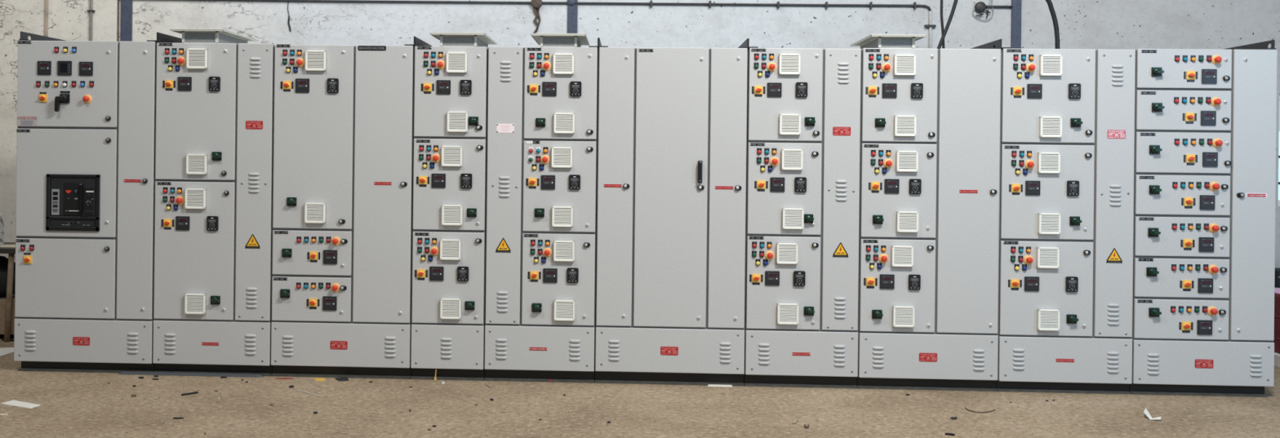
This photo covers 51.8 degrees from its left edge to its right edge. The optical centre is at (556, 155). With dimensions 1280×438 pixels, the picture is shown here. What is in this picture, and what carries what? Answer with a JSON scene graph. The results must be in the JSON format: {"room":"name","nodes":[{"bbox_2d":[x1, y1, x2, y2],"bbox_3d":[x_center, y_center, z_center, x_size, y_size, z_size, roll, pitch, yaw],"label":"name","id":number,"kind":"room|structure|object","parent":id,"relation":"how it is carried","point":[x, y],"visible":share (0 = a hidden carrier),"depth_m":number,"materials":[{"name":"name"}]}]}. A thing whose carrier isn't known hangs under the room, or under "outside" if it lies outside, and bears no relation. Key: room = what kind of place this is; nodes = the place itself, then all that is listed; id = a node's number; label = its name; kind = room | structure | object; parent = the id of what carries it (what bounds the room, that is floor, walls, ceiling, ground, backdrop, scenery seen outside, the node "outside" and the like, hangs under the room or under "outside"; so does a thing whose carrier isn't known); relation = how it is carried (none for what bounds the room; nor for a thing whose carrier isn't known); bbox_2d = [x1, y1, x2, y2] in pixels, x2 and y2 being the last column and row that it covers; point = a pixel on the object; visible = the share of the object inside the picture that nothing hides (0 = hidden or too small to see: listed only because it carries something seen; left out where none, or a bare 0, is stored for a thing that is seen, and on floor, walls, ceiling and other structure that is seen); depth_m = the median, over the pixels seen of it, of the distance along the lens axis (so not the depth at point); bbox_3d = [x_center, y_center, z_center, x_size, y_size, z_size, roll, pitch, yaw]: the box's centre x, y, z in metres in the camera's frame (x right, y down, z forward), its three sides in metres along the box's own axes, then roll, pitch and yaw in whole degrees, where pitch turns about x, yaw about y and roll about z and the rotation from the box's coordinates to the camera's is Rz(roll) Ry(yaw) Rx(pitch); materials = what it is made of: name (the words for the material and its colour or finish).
{"room":"electrical switchgear workshop","nodes":[
{"label":"electrical switchgear workshop","id":0,"kind":"room"},
{"bbox_2d":[0,341,1279,437],"bbox_3d":[0.213,1.601,4.062,18.000,0.100,14.250,1,0,3],"label":"floor","id":1,"kind":"structure","parent":0,"point":[74,405],"depth_m":8.01,"materials":[{"name":"concrete"}]},
{"bbox_2d":[0,347,13,356],"bbox_3d":[-4.294,1.498,9.771,0.284,0.003,1.019,1,0,3],"label":"sheet","id":2,"kind":"object","parent":1,"relation":"on","point":[3,351],"visible":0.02,"depth_m":10.04,"materials":[{"name":"paper"}]},
{"bbox_2d":[0,242,15,342],"bbox_3d":[-5.151,1.115,10.903,1.700,0.754,0.700,1,0,3],"label":"work table","id":3,"kind":"object","parent":1,"relation":"on","point":[11,251],"visible":0.36,"depth_m":10.54,"materials":[{"name":"wood"}]},
{"bbox_2d":[0,244,15,248],"bbox_3d":[-4.554,0.740,10.739,0.430,0.006,0.280,1,0,3],"label":"paper sheet","id":4,"kind":"object","parent":3,"relation":"on","point":[3,246],"visible":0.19,"depth_m":10.63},
{"bbox_2d":[0,213,4,246],"bbox_3d":[-4.551,0.603,10.719,0.068,0.268,0.067,1,0,3],"label":"water bottle","id":5,"kind":"object","parent":4,"relation":"on","point":[2,224],"visible":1,"depth_m":10.70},
{"bbox_2d":[0,294,15,341],"bbox_3d":[-4.642,1.330,10.844,0.700,0.334,0.440,1,0,3],"label":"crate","id":6,"kind":"object","parent":1,"relation":"on","point":[2,299],"visible":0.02,"depth_m":10.62,"materials":[{"name":"brown wood"}]},
{"bbox_2d":[0,256,15,297],"bbox_3d":[-4.597,0.997,10.841,0.511,0.337,0.360,1,0,3],"label":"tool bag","id":7,"kind":"object","parent":6,"relation":"on","point":[3,260],"visible":0.34,"depth_m":10.72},
{"bbox_2d":[0,400,40,408],"bbox_3d":[-3.252,1.510,7.973,0.306,0.003,0.115,1,0,30],"label":"cardboard sheet","id":8,"kind":"object","parent":1,"relation":"on","point":[15,403],"visible":1,"depth_m":7.96,"materials":[{"name":"paper"}]},
{"bbox_2d":[13,31,182,373],"bbox_3d":[-3.266,0.323,9.617,0.988,2.378,1.056,1,0,3],"label":"tall cabinet","id":9,"kind":"object","parent":1,"relation":"on","point":[86,148],"visible":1,"depth_m":9.14,"materials":[{"name":"grey metal"}]},
{"bbox_2d":[22,255,31,263],"bbox_3d":[-3.692,0.727,9.153,0.056,0.056,0.030,1,0,3],"label":"switch","id":10,"kind":"object","parent":9,"relation":"attached to","point":[26,259],"depth_m":9.16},
{"bbox_2d":[38,93,47,102],"bbox_3d":[-3.583,-0.401,9.147,0.056,0.056,0.030,1,0,3],"label":"switch","id":11,"kind":"object","parent":9,"relation":"attached to","point":[42,97],"depth_m":9.15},
{"bbox_2d":[173,417,184,419],"bbox_3d":[-2.192,1.521,7.604,0.065,0.006,0.033,1,0,3],"label":"scrap","id":12,"kind":"object","parent":1,"relation":"on","point":[175,418],"visible":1,"depth_m":7.60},
{"bbox_2d":[181,391,198,395],"bbox_3d":[-2.336,1.516,8.360,0.016,0.012,0.121,1,0,39],"label":"wire offcut","id":13,"kind":"object","parent":1,"relation":"on","point":[193,393],"visible":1,"depth_m":8.35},
{"bbox_2d":[118,371,263,377],"bbox_3d":[-2.531,1.514,9.073,1.033,0.012,0.048,1,0,3],"label":"strip","id":14,"kind":"object","parent":1,"relation":"on","point":[123,372],"visible":1,"depth_m":9.06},
{"bbox_2d":[152,28,275,376],"bbox_3d":[-2.357,0.321,9.569,0.829,2.402,1.048,1,0,3],"label":"tall cabinet","id":15,"kind":"object","parent":1,"relation":"on","point":[215,95],"visible":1,"depth_m":9.09,"materials":[{"name":"grey metal"}]},
{"bbox_2d":[163,218,171,226],"bbox_3d":[-2.700,0.469,9.097,0.056,0.056,0.030,1,0,3],"label":"switch","id":16,"kind":"object","parent":15,"relation":"attached to","point":[166,222],"depth_m":9.10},
{"bbox_2d":[164,80,173,88],"bbox_3d":[-2.691,-0.496,9.097,0.056,0.056,0.030,1,0,3],"label":"switch","id":17,"kind":"object","parent":15,"relation":"attached to","point":[168,83],"depth_m":9.10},
{"bbox_2d":[184,293,205,314],"bbox_3d":[-2.502,1.027,9.085,0.140,0.140,0.030,1,0,3],"label":"vent grille","id":18,"kind":"object","parent":15,"relation":"attached to","point":[194,304],"depth_m":9.07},
{"bbox_2d":[184,188,206,208],"bbox_3d":[-2.501,0.299,9.085,0.140,0.140,0.030,1,0,3],"label":"vent grille","id":19,"kind":"object","parent":15,"relation":"attached to","point":[194,198],"depth_m":9.08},
{"bbox_2d":[186,154,207,174],"bbox_3d":[-2.492,0.060,9.085,0.140,0.140,0.030,1,0,3],"label":"vent grille","id":20,"kind":"object","parent":15,"relation":"attached to","point":[196,164],"depth_m":9.07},
{"bbox_2d":[186,48,208,69],"bbox_3d":[-2.489,-0.670,9.085,0.140,0.140,0.030,1,0,3],"label":"vent grille","id":21,"kind":"object","parent":15,"relation":"attached to","point":[196,58],"depth_m":9.08,"materials":[{"name":"plastic"}]},
{"bbox_2d":[275,377,293,379],"bbox_3d":[-1.866,1.526,8.979,0.130,0.004,0.047,1,0,3],"label":"scrap","id":22,"kind":"object","parent":1,"relation":"on","point":[275,378],"visible":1,"depth_m":8.98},
{"bbox_2d":[297,390,322,397],"bbox_3d":[-1.581,1.528,8.428,0.013,0.005,0.288,1,0,-41],"label":"wire offcut","id":23,"kind":"object","parent":1,"relation":"on","point":[298,390],"visible":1,"depth_m":8.42,"materials":[{"name":"plastic"}]},
{"bbox_2d":[313,377,325,381],"bbox_3d":[-1.613,1.528,8.956,0.078,0.004,0.141,1,0,-31],"label":"paper scrap","id":24,"kind":"object","parent":1,"relation":"on","point":[315,379],"visible":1,"depth_m":8.96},
{"bbox_2d":[334,377,348,381],"bbox_3d":[-1.460,1.529,8.969,0.090,0.006,0.116,1,0,-24],"label":"scrap","id":25,"kind":"object","parent":1,"relation":"on","point":[337,379],"visible":1,"depth_m":8.96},
{"bbox_2d":[270,36,414,379],"bbox_3d":[-1.454,0.352,9.518,0.974,2.361,1.048,1,0,3],"label":"tall cabinet","id":26,"kind":"object","parent":1,"relation":"on","point":[344,135],"visible":1,"depth_m":9.04,"materials":[{"name":"grey metal"}]},
{"bbox_2d":[282,80,291,88],"bbox_3d":[-1.863,-0.487,9.050,0.056,0.056,0.030,1,0,3],"label":"switch","id":27,"kind":"object","parent":26,"relation":"attached to","point":[286,84],"depth_m":9.06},
{"bbox_2d":[308,298,317,306],"bbox_3d":[-1.681,1.014,9.038,0.056,0.056,0.030,1,0,3],"label":"switch","id":28,"kind":"object","parent":26,"relation":"attached to","point":[312,302],"depth_m":9.04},
{"bbox_2d":[309,251,317,260],"bbox_3d":[-1.676,0.691,9.038,0.056,0.056,0.030,1,0,3],"label":"switch","id":29,"kind":"object","parent":26,"relation":"attached to","point":[313,255],"depth_m":9.04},
{"bbox_2d":[304,202,325,223],"bbox_3d":[-1.663,0.396,9.038,0.140,0.140,0.030,1,0,3],"label":"vent grille","id":30,"kind":"object","parent":26,"relation":"attached to","point":[314,212],"depth_m":9.03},
{"bbox_2d":[305,50,326,71],"bbox_3d":[-1.660,-0.653,9.038,0.140,0.140,0.030,1,0,3],"label":"vent grille","id":31,"kind":"object","parent":26,"relation":"attached to","point":[315,60],"depth_m":9.03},
{"bbox_2d":[410,32,497,381],"bbox_3d":[-0.714,0.347,9.476,0.506,2.387,1.048,1,0,3],"label":"tall cabinet","id":32,"kind":"object","parent":1,"relation":"on","point":[451,77],"visible":1,"depth_m":9.00,"materials":[{"name":"grey metal"}]},
{"bbox_2d":[417,269,425,277],"bbox_3d":[-0.931,0.810,8.996,0.056,0.056,0.030,1,0,3],"label":"switch","id":33,"kind":"object","parent":32,"relation":"attached to","point":[420,273],"depth_m":9.00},
{"bbox_2d":[418,176,426,184],"bbox_3d":[-0.919,0.170,8.995,0.056,0.056,0.030,1,0,3],"label":"switch","id":34,"kind":"object","parent":32,"relation":"attached to","point":[422,180],"depth_m":9.00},
{"bbox_2d":[423,83,431,91],"bbox_3d":[-0.887,-0.469,8.994,0.056,0.056,0.030,1,0,3],"label":"switch","id":35,"kind":"object","parent":32,"relation":"attached to","point":[427,86],"depth_m":9.00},
{"bbox_2d":[440,297,461,319],"bbox_3d":[-0.726,1.048,8.984,0.140,0.140,0.030,1,0,3],"label":"vent grille","id":36,"kind":"object","parent":32,"relation":"attached to","point":[450,308],"depth_m":8.97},
{"bbox_2d":[440,239,461,260],"bbox_3d":[-0.727,0.644,8.984,0.140,0.140,0.030,1,0,3],"label":"vent grille","id":37,"kind":"object","parent":32,"relation":"attached to","point":[450,249],"depth_m":8.97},
{"bbox_2d":[441,204,462,226],"bbox_3d":[-0.716,0.408,8.984,0.140,0.140,0.030,1,0,3],"label":"vent grille","id":38,"kind":"object","parent":32,"relation":"attached to","point":[451,215],"depth_m":8.97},
{"bbox_2d":[441,146,462,166],"bbox_3d":[-0.717,0.004,8.984,0.140,0.140,0.030,1,0,3],"label":"vent grille","id":39,"kind":"object","parent":32,"relation":"attached to","point":[451,156],"depth_m":8.97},
{"bbox_2d":[446,52,466,72],"bbox_3d":[-0.684,-0.637,8.983,0.140,0.140,0.030,1,0,3],"label":"vent grille","id":40,"kind":"object","parent":32,"relation":"attached to","point":[456,62],"depth_m":8.97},
{"bbox_2d":[447,111,467,132],"bbox_3d":[-0.679,-0.231,8.982,0.140,0.140,0.030,1,0,3],"label":"vent grille","id":41,"kind":"object","parent":32,"relation":"attached to","point":[457,122],"depth_m":8.97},
{"bbox_2d":[484,33,598,383],"bbox_3d":[-0.080,0.356,9.440,0.756,2.385,1.048,1,0,3],"label":"tall cabinet","id":42,"kind":"object","parent":1,"relation":"on","point":[543,101],"visible":1,"depth_m":8.96,"materials":[{"name":"grey metal"}]},
{"bbox_2d":[528,177,537,186],"bbox_3d":[-0.165,0.181,8.953,0.056,0.056,0.030,1,0,3],"label":"switch","id":43,"kind":"object","parent":42,"relation":"attached to","point":[531,181],"depth_m":8.96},
{"bbox_2d":[529,84,537,93],"bbox_3d":[-0.157,-0.456,8.953,0.056,0.056,0.030,1,0,3],"label":"switch","id":44,"kind":"object","parent":42,"relation":"attached to","point":[533,88],"depth_m":8.96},
{"bbox_2d":[529,271,538,279],"bbox_3d":[-0.153,0.818,8.952,0.056,0.056,0.030,1,0,3],"label":"switch","id":45,"kind":"object","parent":42,"relation":"attached to","point":[534,275],"depth_m":8.96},
{"bbox_2d":[551,146,572,168],"bbox_3d":[0.036,0.013,8.941,0.140,0.140,0.030,1,0,3],"label":"vent grille","id":46,"kind":"object","parent":42,"relation":"attached to","point":[562,157],"depth_m":8.93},
{"bbox_2d":[551,206,573,226],"bbox_3d":[0.039,0.416,8.941,0.140,0.140,0.030,1,0,3],"label":"vent grille","id":47,"kind":"object","parent":42,"relation":"attached to","point":[562,216],"depth_m":8.93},
{"bbox_2d":[552,53,573,74],"bbox_3d":[0.047,-0.625,8.941,0.140,0.140,0.030,1,0,3],"label":"vent grille","id":48,"kind":"object","parent":42,"relation":"attached to","point":[562,64],"depth_m":8.93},
{"bbox_2d":[553,240,574,262],"bbox_3d":[0.050,0.650,8.940,0.140,0.140,0.030,1,0,3],"label":"vent grille","id":49,"kind":"object","parent":42,"relation":"attached to","point":[563,251],"depth_m":8.93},
{"bbox_2d":[553,112,574,133],"bbox_3d":[0.051,-0.221,8.941,0.140,0.140,0.030,1,0,3],"label":"vent grille","id":50,"kind":"object","parent":42,"relation":"attached to","point":[563,122],"depth_m":8.93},
{"bbox_2d":[554,299,574,320],"bbox_3d":[0.053,1.054,8.940,0.140,0.140,0.030,1,0,3],"label":"vent grille","id":51,"kind":"object","parent":42,"relation":"attached to","point":[564,309],"depth_m":8.93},
{"bbox_2d":[595,37,747,386],"bbox_3d":[0.806,0.379,9.392,1.015,2.359,1.043,1,0,3],"label":"tall cabinet","id":52,"kind":"object","parent":1,"relation":"on","point":[672,122],"visible":1,"depth_m":8.91,"materials":[{"name":"grey metal"}]},
{"bbox_2d":[707,384,732,386],"bbox_3d":[1.106,1.557,8.898,0.170,0.007,0.086,1,0,3],"label":"paper scrap","id":53,"kind":"object","parent":1,"relation":"on","point":[708,385],"depth_m":8.87,"materials":[{"name":"paper"}]},
{"bbox_2d":[743,38,861,388],"bbox_3d":[1.692,0.388,9.339,0.758,2.360,1.048,1,0,3],"label":"tall cabinet","id":54,"kind":"object","parent":1,"relation":"on","point":[803,104],"visible":1,"depth_m":8.86,"materials":[{"name":"grey metal"}]},
{"bbox_2d":[751,274,760,282],"bbox_3d":[1.349,0.830,8.866,0.056,0.056,0.030,1,0,3],"label":"switch","id":55,"kind":"object","parent":54,"relation":"attached to","point":[755,277],"depth_m":8.87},
{"bbox_2d":[754,85,762,94],"bbox_3d":[1.365,-0.443,8.866,0.056,0.056,0.030,1,0,3],"label":"switch","id":56,"kind":"object","parent":54,"relation":"attached to","point":[757,89],"depth_m":8.87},
{"bbox_2d":[756,180,765,189],"bbox_3d":[1.383,0.197,8.865,0.056,0.056,0.030,1,0,3],"label":"switch","id":57,"kind":"object","parent":54,"relation":"attached to","point":[761,184],"depth_m":8.87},
{"bbox_2d":[776,243,798,264],"bbox_3d":[1.555,0.661,8.855,0.140,0.140,0.030,1,0,3],"label":"vent grille","id":58,"kind":"object","parent":54,"relation":"attached to","point":[786,253],"depth_m":8.84,"materials":[{"name":"plastic"}]},
{"bbox_2d":[777,302,798,324],"bbox_3d":[1.560,1.068,8.854,0.140,0.140,0.030,1,0,3],"label":"vent grille","id":59,"kind":"object","parent":54,"relation":"attached to","point":[787,313],"depth_m":8.84,"materials":[{"name":"plastic"}]},
{"bbox_2d":[778,53,800,75],"bbox_3d":[1.572,-0.616,8.854,0.140,0.140,0.030,1,0,3],"label":"vent grille","id":60,"kind":"object","parent":54,"relation":"attached to","point":[788,64],"depth_m":8.84,"materials":[{"name":"plastic"}]},
{"bbox_2d":[779,114,800,134],"bbox_3d":[1.574,-0.210,8.854,0.140,0.140,0.030,1,0,3],"label":"vent grille","id":61,"kind":"object","parent":54,"relation":"attached to","point":[789,124],"depth_m":8.84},
{"bbox_2d":[781,149,803,170],"bbox_3d":[1.588,0.027,8.853,0.140,0.140,0.030,1,0,3],"label":"vent grille","id":62,"kind":"object","parent":54,"relation":"attached to","point":[791,159],"depth_m":8.84,"materials":[{"name":"plastic"}]},
{"bbox_2d":[782,208,804,229],"bbox_3d":[1.594,0.426,8.853,0.140,0.140,0.030,1,0,3],"label":"vent grille","id":63,"kind":"object","parent":54,"relation":"attached to","point":[792,218],"depth_m":8.84,"materials":[{"name":"plastic"}]},
{"bbox_2d":[850,34,1001,391],"bbox_3d":[2.536,0.382,9.291,0.925,2.392,1.048,1,0,3],"label":"tall cabinet","id":64,"kind":"object","parent":1,"relation":"on","point":[930,148],"visible":1,"depth_m":8.81,"materials":[{"name":"grey metal"}]},
{"bbox_2d":[866,277,875,286],"bbox_3d":[2.112,0.850,8.823,0.056,0.056,0.030,1,0,3],"label":"switch","id":65,"kind":"object","parent":64,"relation":"attached to","point":[870,282],"depth_m":8.83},
{"bbox_2d":[868,86,876,94],"bbox_3d":[2.126,-0.437,8.823,0.056,0.056,0.030,1,0,3],"label":"switch","id":66,"kind":"object","parent":64,"relation":"attached to","point":[872,90],"depth_m":8.83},
{"bbox_2d":[871,182,879,190],"bbox_3d":[2.144,0.206,8.821,0.056,0.056,0.030,1,0,3],"label":"switch","id":67,"kind":"object","parent":64,"relation":"attached to","point":[874,185],"depth_m":8.83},
{"bbox_2d":[891,245,913,266],"bbox_3d":[2.321,0.676,8.811,0.140,0.140,0.030,1,0,3],"label":"vent grille","id":68,"kind":"object","parent":64,"relation":"attached to","point":[901,255],"depth_m":8.80,"materials":[{"name":"plastic"}]},
{"bbox_2d":[892,306,915,327],"bbox_3d":[2.329,1.081,8.810,0.140,0.140,0.030,1,0,3],"label":"vent grille","id":69,"kind":"object","parent":64,"relation":"attached to","point":[902,316],"depth_m":8.80,"materials":[{"name":"plastic"}]},
{"bbox_2d":[893,115,915,136],"bbox_3d":[2.340,-0.199,8.811,0.140,0.140,0.030,1,0,3],"label":"vent grille","id":70,"kind":"object","parent":64,"relation":"attached to","point":[904,125],"depth_m":8.80,"materials":[{"name":"plastic"}]},
{"bbox_2d":[893,54,915,75],"bbox_3d":[2.337,-0.608,8.811,0.140,0.140,0.030,1,0,3],"label":"vent grille","id":71,"kind":"object","parent":64,"relation":"attached to","point":[904,64],"depth_m":8.80,"materials":[{"name":"plastic"}]},
{"bbox_2d":[896,211,918,232],"bbox_3d":[2.355,0.445,8.809,0.140,0.140,0.030,1,0,3],"label":"vent grille","id":72,"kind":"object","parent":64,"relation":"attached to","point":[906,221],"depth_m":8.80,"materials":[{"name":"plastic"}]},
{"bbox_2d":[896,151,918,172],"bbox_3d":[2.353,0.039,8.810,0.140,0.140,0.030,1,0,3],"label":"vent grille","id":73,"kind":"object","parent":64,"relation":"attached to","point":[906,161],"depth_m":8.80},
{"bbox_2d":[945,432,955,435],"bbox_3d":[2.212,1.568,7.383,0.054,0.012,0.015,1,0,27],"label":"wire offcut","id":74,"kind":"object","parent":1,"relation":"on","point":[946,433],"visible":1,"depth_m":7.38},
{"bbox_2d":[964,407,995,413],"bbox_3d":[2.610,1.575,8.105,0.184,0.006,0.131,1,0,22],"label":"wire offcut","id":75,"kind":"object","parent":1,"relation":"on","point":[965,407],"visible":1,"depth_m":8.07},
{"bbox_2d":[973,39,1135,394],"bbox_3d":[3.437,0.404,9.240,0.878,2.367,1.048,1,0,3],"label":"tall cabinet","id":76,"kind":"object","parent":1,"relation":"on","point":[1065,239],"visible":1,"depth_m":8.76,"materials":[{"name":"grey metal"}]},
{"bbox_2d":[1010,279,1019,288],"bbox_3d":[3.066,0.856,8.769,0.056,0.056,0.030,1,0,3],"label":"switch","id":77,"kind":"object","parent":76,"relation":"attached to","point":[1015,283],"depth_m":8.77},
{"bbox_2d":[1011,183,1020,192],"bbox_3d":[3.072,0.218,8.769,0.056,0.056,0.030,1,0,3],"label":"switch","id":78,"kind":"object","parent":76,"relation":"attached to","point":[1015,188],"depth_m":8.77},
{"bbox_2d":[1013,87,1022,95],"bbox_3d":[3.083,-0.431,8.768,0.056,0.056,0.030,1,0,3],"label":"switch","id":79,"kind":"object","parent":76,"relation":"attached to","point":[1016,91],"depth_m":8.77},
{"bbox_2d":[1036,247,1059,268],"bbox_3d":[3.278,0.681,8.757,0.140,0.140,0.030,1,0,3],"label":"vent grille","id":80,"kind":"object","parent":76,"relation":"attached to","point":[1046,257],"depth_m":8.74,"materials":[{"name":"plastic"}]},
{"bbox_2d":[1036,309,1060,331],"bbox_3d":[3.282,1.097,8.756,0.140,0.140,0.030,1,0,3],"label":"vent grille","id":81,"kind":"object","parent":76,"relation":"attached to","point":[1047,320],"depth_m":8.75,"materials":[{"name":"plastic"}]},
{"bbox_2d":[1037,152,1060,173],"bbox_3d":[3.285,0.049,8.757,0.140,0.140,0.030,1,0,3],"label":"vent grille","id":82,"kind":"object","parent":76,"relation":"attached to","point":[1047,162],"depth_m":8.75,"materials":[{"name":"plastic"}]},
{"bbox_2d":[1037,213,1061,234],"bbox_3d":[3.287,0.455,8.756,0.140,0.140,0.030,1,0,3],"label":"vent grille","id":83,"kind":"object","parent":76,"relation":"attached to","point":[1047,223],"depth_m":8.75,"materials":[{"name":"plastic"}]},
{"bbox_2d":[1039,116,1062,137],"bbox_3d":[3.297,-0.191,8.756,0.140,0.140,0.030,1,0,3],"label":"vent grille","id":84,"kind":"object","parent":76,"relation":"attached to","point":[1049,126],"depth_m":8.74,"materials":[{"name":"plastic"}]},
{"bbox_2d":[1039,54,1062,75],"bbox_3d":[3.298,-0.602,8.756,0.140,0.140,0.030,1,0,3],"label":"vent grille","id":85,"kind":"object","parent":76,"relation":"attached to","point":[1049,64],"depth_m":8.75,"materials":[{"name":"plastic"}]},
{"bbox_2d":[1143,408,1161,420],"bbox_3d":[3.610,1.570,7.965,0.091,0.035,0.219,1,0,3],"label":"folded paper","id":86,"kind":"object","parent":1,"relation":"on","point":[1146,412],"visible":1,"depth_m":7.92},
{"bbox_2d":[1129,40,1277,397],"bbox_3d":[4.335,0.412,9.189,0.916,2.372,1.048,1,0,3],"label":"tall cabinet","id":87,"kind":"object","parent":1,"relation":"on","point":[1206,119],"visible":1,"depth_m":8.71,"materials":[{"name":"grey metal"}]},
{"bbox_2d":[1182,321,1191,330],"bbox_3d":[4.180,1.132,8.705,0.056,0.056,0.030,1,0,3],"label":"switch","id":88,"kind":"object","parent":87,"relation":"attached to","point":[1186,326],"depth_m":8.71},
{"bbox_2d":[1182,280,1191,288],"bbox_3d":[4.186,0.856,8.705,0.056,0.056,0.030,1,0,3],"label":"switch","id":89,"kind":"object","parent":87,"relation":"attached to","point":[1187,284],"depth_m":8.71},
{"bbox_2d":[1182,239,1192,248],"bbox_3d":[4.191,0.584,8.705,0.056,0.056,0.030,1,0,3],"label":"switch","id":90,"kind":"object","parent":87,"relation":"attached to","point":[1187,243],"depth_m":8.71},
{"bbox_2d":[1183,197,1193,206],"bbox_3d":[4.196,0.307,8.705,0.056,0.056,0.030,1,0,3],"label":"switch","id":91,"kind":"object","parent":87,"relation":"attached to","point":[1188,202],"depth_m":8.71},
{"bbox_2d":[1185,112,1194,121],"bbox_3d":[4.204,-0.256,8.705,0.056,0.056,0.030,1,0,3],"label":"switch","id":92,"kind":"object","parent":87,"relation":"attached to","point":[1189,117],"depth_m":8.71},
{"bbox_2d":[1186,154,1195,163],"bbox_3d":[4.210,0.020,8.704,0.056,0.056,0.030,1,0,3],"label":"switch","id":93,"kind":"object","parent":87,"relation":"attached to","point":[1190,158],"depth_m":8.71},
{"bbox_2d":[1186,71,1195,79],"bbox_3d":[4.211,-0.533,8.704,0.056,0.056,0.030,1,0,3],"label":"switch","id":94,"kind":"object","parent":87,"relation":"attached to","point":[1190,75],"depth_m":8.71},
{"bbox_2d":[1203,266,1208,271],"bbox_3d":[4.308,0.749,8.703,0.031,0.031,0.020,1,0,3],"label":"lamp","id":95,"kind":"object","parent":87,"relation":"attached to","point":[1205,268],"depth_m":8.70,"materials":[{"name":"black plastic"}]},
{"bbox_2d":[1205,98,1211,103],"bbox_3d":[4.325,-0.361,8.703,0.031,0.031,0.020,1,0,3],"label":"lamp","id":96,"kind":"object","parent":87,"relation":"attached to","point":[1207,100],"depth_m":8.71,"materials":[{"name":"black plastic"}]},
{"bbox_2d":[1274,267,1279,288],"bbox_3d":[6.203,1.273,10.662,0.800,0.692,0.254,1,0,3],"label":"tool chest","id":97,"kind":"object","parent":1,"relation":"on","point":[1277,281],"visible":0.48,"depth_m":10.57,"materials":[{"name":"metal"}]},
{"bbox_2d":[1274,351,1279,368],"bbox_3d":[5.858,1.571,10.134,0.720,0.089,0.694,1,0,3],"label":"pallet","id":98,"kind":"object","parent":1,"relation":"on","point":[1277,356],"visible":0.06,"depth_m":10.01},
{"bbox_2d":[1273,293,1279,353],"bbox_3d":[5.840,1.300,10.128,0.592,0.449,0.592,1,0,3],"label":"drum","id":99,"kind":"object","parent":98,"relation":"on","point":[1277,297],"visible":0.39,"depth_m":10.12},
{"bbox_2d":[1274,288,1279,294],"bbox_3d":[5.843,1.056,10.128,0.540,0.034,0.540,1,0,3],"label":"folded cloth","id":100,"kind":"object","parent":99,"relation":"on","point":[1277,291],"visible":0.44,"depth_m":10.25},
{"bbox_2d":[0,0,1279,267],"bbox_3d":[0.652,-0.944,11.291,18.000,5.000,0.230,1,0,3],"label":"wall","id":101,"kind":"structure","parent":0,"point":[1119,24],"depth_m":11.16,"materials":[{"name":"paint"}]},
{"bbox_2d":[44,0,48,36],"bbox_3d":[-4.452,-1.601,11.460,0.034,3.800,0.011,1,0,3],"label":"strip","id":102,"kind":"object","parent":101,"relation":"attached to","point":[46,7],"visible":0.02,"depth_m":11.46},
{"bbox_2d":[87,0,95,40],"bbox_3d":[-4.050,-1.597,11.429,0.060,3.800,0.028,1,0,3],"label":"conduit","id":103,"kind":"object","parent":101,"relation":"attached to","point":[91,11],"visible":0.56,"depth_m":11.42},
{"bbox_2d":[117,0,119,41],"bbox_3d":[-3.812,-1.594,11.425,0.012,3.800,0.007,1,0,3],"label":"strip","id":104,"kind":"object","parent":101,"relation":"attached to","point":[117,0],"visible":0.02,"depth_m":11.42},
{"bbox_2d":[120,0,133,41],"bbox_3d":[-3.744,-0.993,11.426,0.100,5.000,0.038,1,0,3],"label":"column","id":105,"kind":"structure","parent":101,"relation":"attached to","point":[126,31],"depth_m":11.41,"materials":[{"name":"metal"}]},
{"bbox_2d":[287,1,291,31],"bbox_3d":[-2.308,-1.204,11.336,0.034,0.261,0.014,1,0,3],"label":"cable","id":106,"kind":"object","parent":101,"relation":"attached to","point":[288,2],"visible":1,"depth_m":11.33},
{"bbox_2d":[530,0,542,33],"bbox_3d":[-0.172,-1.192,11.200,0.096,0.320,0.046,1,0,3],"label":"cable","id":107,"kind":"object","parent":101,"relation":"attached to","point":[536,4],"visible":0.95,"depth_m":11.20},
{"bbox_2d":[186,0,936,48],"bbox_3d":[-0.320,-0.975,11.214,7.009,0.727,0.034,1,0,3],"label":"conduit","id":108,"kind":"object","parent":101,"relation":"attached to","point":[826,5],"visible":0.97,"depth_m":11.15,"materials":[{"name":"metal"}]},
{"bbox_2d":[567,0,574,5],"bbox_3d":[0.123,-1.312,11.183,0.068,0.068,0.010,1,0,3],"label":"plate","id":109,"kind":"object","parent":101,"relation":"attached to","point":[571,2],"visible":1,"depth_m":11.18,"materials":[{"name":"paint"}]},
{"bbox_2d":[567,0,577,46],"bbox_3d":[0.133,-0.950,11.206,0.084,5.000,0.038,1,0,3],"label":"trim","id":110,"kind":"structure","parent":101,"relation":"attached to","point":[571,10],"depth_m":11.19,"materials":[{"name":"paint"}]},
{"bbox_2d":[973,0,1013,21],"bbox_3d":[3.649,-1.232,10.985,0.327,0.209,0.042,1,0,3],"label":"junction box","id":111,"kind":"object","parent":101,"relation":"attached to","point":[980,6],"visible":1,"depth_m":10.98,"materials":[{"name":"metal"}]},
{"bbox_2d":[1010,0,1021,48],"bbox_3d":[3.845,-0.908,10.995,0.081,5.000,0.038,1,0,3],"label":"trim","id":112,"kind":"structure","parent":101,"relation":"attached to","point":[1015,25],"depth_m":10.98,"materials":[{"name":"paint"}]},
{"bbox_2d":[1277,93,1279,206],"bbox_3d":[6.581,-0.039,10.883,1.200,0.932,0.050,1,0,3],"label":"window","id":113,"kind":"structure","parent":101,"relation":"in","point":[1278,202],"depth_m":10.91,"materials":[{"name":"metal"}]},
{"bbox_2d":[940,0,945,48],"bbox_3d":[2.973,-1.063,10.092,0.049,0.844,0.021,1,0,3],"label":"hanging cable","id":114,"kind":"object","parent":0,"point":[941,1],"visible":0.6,"depth_m":10.08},
{"bbox_2d":[937,0,958,49],"bbox_3d":[2.961,-1.046,9.943,0.286,0.840,0.027,1,0,3],"label":"hanging cable","id":115,"kind":"object","parent":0,"point":[954,5],"visible":0.74,"depth_m":9.93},
{"bbox_2d":[1045,0,1059,48],"bbox_3d":[3.679,-0.996,9.952,0.286,0.771,0.035,1,0,3],"label":"cable","id":116,"kind":"object","parent":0,"point":[1049,2],"visible":0.74,"depth_m":9.93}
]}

